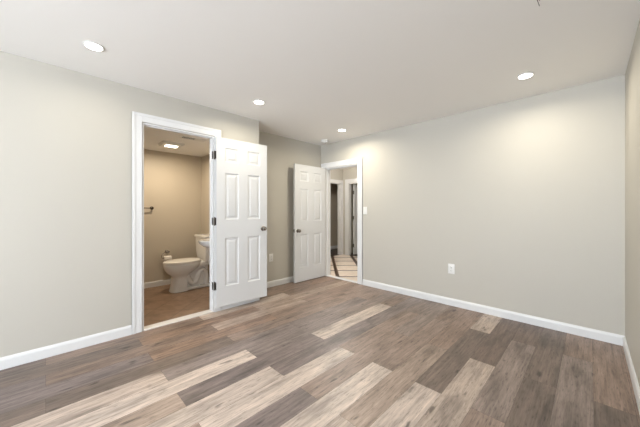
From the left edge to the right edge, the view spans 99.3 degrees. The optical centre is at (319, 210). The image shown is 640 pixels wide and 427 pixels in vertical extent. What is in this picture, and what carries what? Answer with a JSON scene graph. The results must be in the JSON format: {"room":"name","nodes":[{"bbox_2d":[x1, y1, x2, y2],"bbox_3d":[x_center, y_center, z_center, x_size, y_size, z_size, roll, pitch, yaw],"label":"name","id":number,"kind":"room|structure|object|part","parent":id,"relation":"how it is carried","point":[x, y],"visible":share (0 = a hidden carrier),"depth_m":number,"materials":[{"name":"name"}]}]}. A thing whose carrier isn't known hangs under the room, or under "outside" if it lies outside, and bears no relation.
{"room":"empty bedroom","nodes":[
{"label":"empty bedroom","id":0,"kind":"room"},
{"bbox_2d":[0,51,258,357],"bbox_3d":[-2.730,0.030,1.781,0.085,2.460,5.345,0,0,45],"label":"wall","id":1,"kind":"structure","parent":0,"point":[66,134],"depth_m":2.30,"materials":[{"name":"beige paint"}]},
{"bbox_2d":[0,325,131,369],"bbox_3d":[-3.152,1.155,1.284,0.014,0.090,3.785,0,0,45],"label":"baseboard","id":2,"kind":"structure","parent":1,"relation":"attached to","point":[25,357],"depth_m":2.28,"materials":[{"name":"white paint"}]},
{"bbox_2d":[132,111,220,334],"bbox_3d":[-1.532,0.121,2.977,0.103,2.158,0.895,0,0,45],"label":"trim","id":3,"kind":"structure","parent":1,"relation":"attached to","point":[138,118],"depth_m":2.70,"materials":[{"name":"white paint"}]},
{"bbox_2d":[144,309,212,330],"bbox_3d":[-1.534,1.193,2.979,0.097,0.014,0.695,0,0,45],"label":"trim","id":4,"kind":"structure","parent":1,"relation":"attached to","point":[156,325],"depth_m":2.93,"materials":[{"name":"wood"}]},
{"bbox_2d":[214,137,266,307],"bbox_3d":[-0.972,0.140,3.409,0.694,2.000,0.159,0,0,-42],"label":"door","id":5,"kind":"structure","parent":1,"relation":"in","point":[240,219],"depth_m":3.37,"materials":[{"name":"white paint"}]},
{"bbox_2d":[221,298,259,309],"bbox_3d":[-0.999,1.155,3.456,0.014,0.090,0.529,0,0,45],"label":"baseboard","id":6,"kind":"structure","parent":1,"relation":"attached to","point":[256,299],"depth_m":3.42,"materials":[{"name":"white paint"}]},
{"bbox_2d":[144,149,200,282],"bbox_3d":[-2.918,0.030,4.030,0.100,2.460,2.415,0,0,45],"label":"wall","id":7,"kind":"structure","parent":0,"point":[172,181],"depth_m":4.42,"materials":[{"name":"beige paint"}]},
{"bbox_2d":[144,279,170,288],"bbox_3d":[-2.872,1.157,3.996,0.014,0.085,2.230,0,0,45],"label":"baseboard","id":8,"kind":"structure","parent":7,"relation":"attached to","point":[166,281],"depth_m":4.29,"materials":[{"name":"white paint"}]},
{"bbox_2d":[144,127,209,156],"bbox_3d":[-2.300,-1.070,3.429,1.625,0.260,2.230,0,0,45],"label":"ceiling","id":9,"kind":"structure","parent":0,"point":[152,136],"depth_m":3.77,"materials":[{"name":"white paint"}]},
{"bbox_2d":[158,140,184,148],"bbox_3d":[-2.102,-0.918,3.845,0.270,0.044,0.270,0,0,45],"label":"bathroom light","id":10,"kind":"object","parent":9,"relation":"attached to","point":[169,144],"visible":1,"depth_m":3.79,"materials":[{"name":"white glass"}]},
{"bbox_2d":[179,135,206,141],"bbox_3d":[-1.663,-0.936,3.564,0.120,0.008,0.310,0,0,45],"label":"ceiling vent","id":11,"kind":"object","parent":9,"relation":"in","point":[182,136],"visible":1,"depth_m":3.56,"materials":[{"name":"white plastic"}]},
{"bbox_2d":[201,154,209,276],"bbox_3d":[-1.485,0.030,4.250,1.625,2.460,0.085,0,0,45],"label":"wall","id":12,"kind":"structure","parent":0,"point":[205,160],"depth_m":4.67,"materials":[{"name":"beige paint"}]},
{"bbox_2d":[259,131,320,281],"bbox_3d":[-0.578,0.030,4.530,0.100,2.460,1.590,0,0,45],"label":"wall","id":13,"kind":"structure","parent":0,"point":[283,153],"depth_m":4.41,"materials":[{"name":"beige paint"}]},
{"bbox_2d":[269,254,272,261],"bbox_3d":[-0.765,0.744,4.264,0.009,0.124,0.076,0,0,45],"label":"wall outlet","id":14,"kind":"object","parent":13,"relation":"attached to","point":[270,255],"visible":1,"depth_m":4.25,"materials":[{"name":"white plastic"}]},
{"bbox_2d":[267,276,293,287],"bbox_3d":[-0.537,1.155,4.490,0.014,0.090,1.590,0,0,45],"label":"baseboard","id":15,"kind":"structure","parent":13,"relation":"attached to","point":[288,279],"depth_m":4.38,"materials":[{"name":"white paint"}]},
{"bbox_2d":[0,276,639,426],"bbox_3d":[-1.492,1.230,1.789,5.082,0.060,6.840,0,0,45],"label":"floor","id":16,"kind":"structure","parent":0,"point":[324,351],"depth_m":2.02,"materials":[{"name":"wood"}]},
{"bbox_2d":[163,234,209,292],"bbox_3d":[-2.013,0.796,4.186,0.452,0.808,0.730,0,0,45],"label":"toilet","id":17,"kind":"object","parent":16,"relation":"on","point":[186,274],"visible":0.91,"depth_m":4.12,"materials":[{"name":"white ceramic"}]},
{"bbox_3d":[-2.085,0.782,4.114,0.376,0.017,0.527,0,0,45],"label":"seat","id":18,"kind":"part","parent":17,"relation":"part of","materials":[{"name":"plastic"}]},
{"bbox_3d":[-2.084,0.761,4.115,0.374,0.024,0.525,0,0,45],"label":"lid","id":19,"kind":"part","parent":17,"relation":"part of","materials":[{"name":"plastic"}]},
{"bbox_3d":[-1.832,0.411,4.369,0.452,0.038,0.214,0,0,45],"label":"tank lid","id":20,"kind":"part","parent":17,"relation":"part of","materials":[{"name":"white ceramic"}]},
{"bbox_3d":[-1.830,0.612,4.371,0.430,0.362,0.194,0,0,45],"label":"tank","id":21,"kind":"part","parent":17,"relation":"part of","materials":[{"name":"white ceramic"}]},
{"bbox_2d":[198,238,209,247],"bbox_3d":[-1.409,0.745,3.756,0.536,0.911,0.501,0,0,45],"label":"pedestal sink","id":22,"kind":"object","parent":16,"relation":"on","point":[204,242],"visible":0.14,"depth_m":3.56,"materials":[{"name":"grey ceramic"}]},
{"bbox_2d":[0,0,639,145],"bbox_3d":[-1.028,-1.250,1.305,4.002,0.100,7.065,0,0,45],"label":"ceiling","id":23,"kind":"structure","parent":0,"point":[319,68],"depth_m":2.04,"materials":[{"name":"white paint"}]},
{"bbox_2d":[83,41,104,50],"bbox_3d":[-1.650,-1.194,1.986,0.126,0.010,0.126,0,0,45],"label":"recessed light","id":24,"kind":"object","parent":23,"relation":"in","point":[91,45],"visible":1,"depth_m":1.98,"materials":[{"name":"white"}]},
{"bbox_2d":[253,100,264,104],"bbox_3d":[-0.675,-1.194,3.012,0.126,0.010,0.126,0,0,45],"label":"recessed light","id":25,"kind":"object","parent":23,"relation":"in","point":[259,102],"visible":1,"depth_m":3.00,"materials":[{"name":"white plastic"}]},
{"bbox_2d":[517,72,533,78],"bbox_3d":[1.829,-1.194,2.421,0.126,0.010,0.126,0,0,45],"label":"recessed light","id":26,"kind":"object","parent":23,"relation":"in","point":[528,74],"visible":1,"depth_m":2.40,"materials":[{"name":"white"}]},
{"bbox_2d":[330,184,337,245],"bbox_3d":[0.028,0.070,7.577,0.870,2.380,2.400,0,0,45],"label":"wall","id":27,"kind":"structure","parent":0,"point":[333,187],"depth_m":8.45,"materials":[{"name":"beige paint"}]},
{"bbox_2d":[330,169,342,183],"bbox_3d":[-0.105,0.070,6.754,0.100,2.380,1.975,0,0,45],"label":"wall","id":28,"kind":"structure","parent":0,"point":[337,174],"depth_m":7.23,"materials":[{"name":"beige paint"}]},
{"bbox_2d":[330,179,342,254],"bbox_3d":[0.214,0.195,7.063,0.118,2.010,1.072,0,0,45],"label":"trim","id":29,"kind":"structure","parent":28,"relation":"attached to","point":[340,186],"depth_m":7.36,"materials":[{"name":"white paint"}]},
{"bbox_2d":[330,248,356,280],"bbox_3d":[0.831,1.230,6.341,3.550,0.060,2.825,0,0,45],"label":"floor","id":30,"kind":"structure","parent":0,"point":[343,266],"depth_m":5.91,"materials":[{"name":"wood"}]},
{"bbox_2d":[343,167,356,254],"bbox_3d":[1.613,0.070,6.512,2.880,2.380,0.100,0,0,45],"label":"wall","id":31,"kind":"structure","parent":0,"point":[350,173],"depth_m":7.38,"materials":[{"name":"beige paint"}]},
{"bbox_2d":[345,178,356,254],"bbox_3d":[1.072,0.185,7.036,1.005,2.030,0.118,0,0,45],"label":"trim","id":32,"kind":"structure","parent":31,"relation":"attached to","point":[348,182],"depth_m":7.29,"materials":[{"name":"white paint"}]},
{"bbox_2d":[353,184,356,253],"bbox_3d":[1.195,0.243,7.532,0.740,1.890,0.159,0,0,-35],"label":"door","id":33,"kind":"structure","parent":31,"relation":"in","point":[354,185],"depth_m":7.34,"materials":[{"name":"white paint"}]},
{"bbox_2d":[351,184,352,252],"bbox_3d":[1.818,0.070,7.287,2.080,2.380,1.290,0,0,45],"label":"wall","id":34,"kind":"structure","parent":0,"point":[351,184],"depth_m":7.70,"materials":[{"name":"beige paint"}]},
{"bbox_2d":[321,75,624,335],"bbox_3d":[0.976,0.030,4.200,5.232,2.460,0.130,0,0,45],"label":"wall","id":35,"kind":"structure","parent":0,"point":[525,197],"depth_m":3.00,"materials":[{"name":"beige paint"}]},
{"bbox_2d":[293,164,324,282],"bbox_3d":[-0.166,0.212,4.705,0.159,1.952,0.742,0,0,45],"label":"door","id":36,"kind":"structure","parent":35,"relation":"in","point":[309,181],"depth_m":4.67,"materials":[{"name":"white paint"}]},
{"bbox_2d":[326,275,356,282],"bbox_3d":[0.384,1.194,4.745,0.719,0.012,0.080,0,0,45],"label":"trim","id":37,"kind":"structure","parent":35,"relation":"attached to","point":[349,280],"depth_m":4.74,"materials":[{"name":"white paint"}]},
{"bbox_2d":[321,157,362,284],"bbox_3d":[0.399,0.171,4.760,0.929,2.058,0.148,0,0,45],"label":"trim","id":38,"kind":"structure","parent":35,"relation":"attached to","point":[359,160],"depth_m":4.48,"materials":[{"name":"white paint"}]},
{"bbox_2d":[448,264,454,273],"bbox_3d":[1.655,0.738,3.429,0.076,0.124,0.009,0,0,45],"label":"wall outlet","id":39,"kind":"object","parent":35,"relation":"attached to","point":[451,267],"visible":1,"depth_m":3.42,"materials":[{"name":"white plastic"}]},
{"bbox_2d":[363,279,623,345],"bbox_3d":[1.690,1.155,3.391,2.819,0.090,0.014,0,0,45],"label":"baseboard","id":40,"kind":"structure","parent":35,"relation":"attached to","point":[617,339],"depth_m":2.98,"materials":[{"name":"white paint"}]},
{"bbox_2d":[625,19,639,386],"bbox_3d":[0.301,0.030,-0.104,0.130,2.460,6.935,0,0,45],"label":"wall","id":41,"kind":"structure","parent":0,"point":[632,75],"depth_m":1.94,"materials":[{"name":"beige paint"}]},
{"bbox_2d":[623,336,639,413],"bbox_3d":[0.290,1.155,-0.013,0.014,0.090,6.791,0,0,45],"label":"baseboard","id":42,"kind":"structure","parent":41,"relation":"attached to","point":[635,384],"depth_m":1.89,"materials":[{"name":"white paint"}]},
{"bbox_3d":[-2.463,0.702,4.358,0.086,0.130,0.160,0,0,45],"label":"toilet paper holder","id":43,"kind":"object","parent":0,"visible":0},
{"bbox_2d":[163,255,171,261],"bbox_3d":[-2.438,0.775,4.344,0.102,0.102,0.104,0,0,45],"label":"toilet roll","id":44,"kind":"object","parent":43,"relation":"on","point":[166,258],"visible":0.77,"depth_m":4.32,"materials":[{"name":"paper"}]}
]}

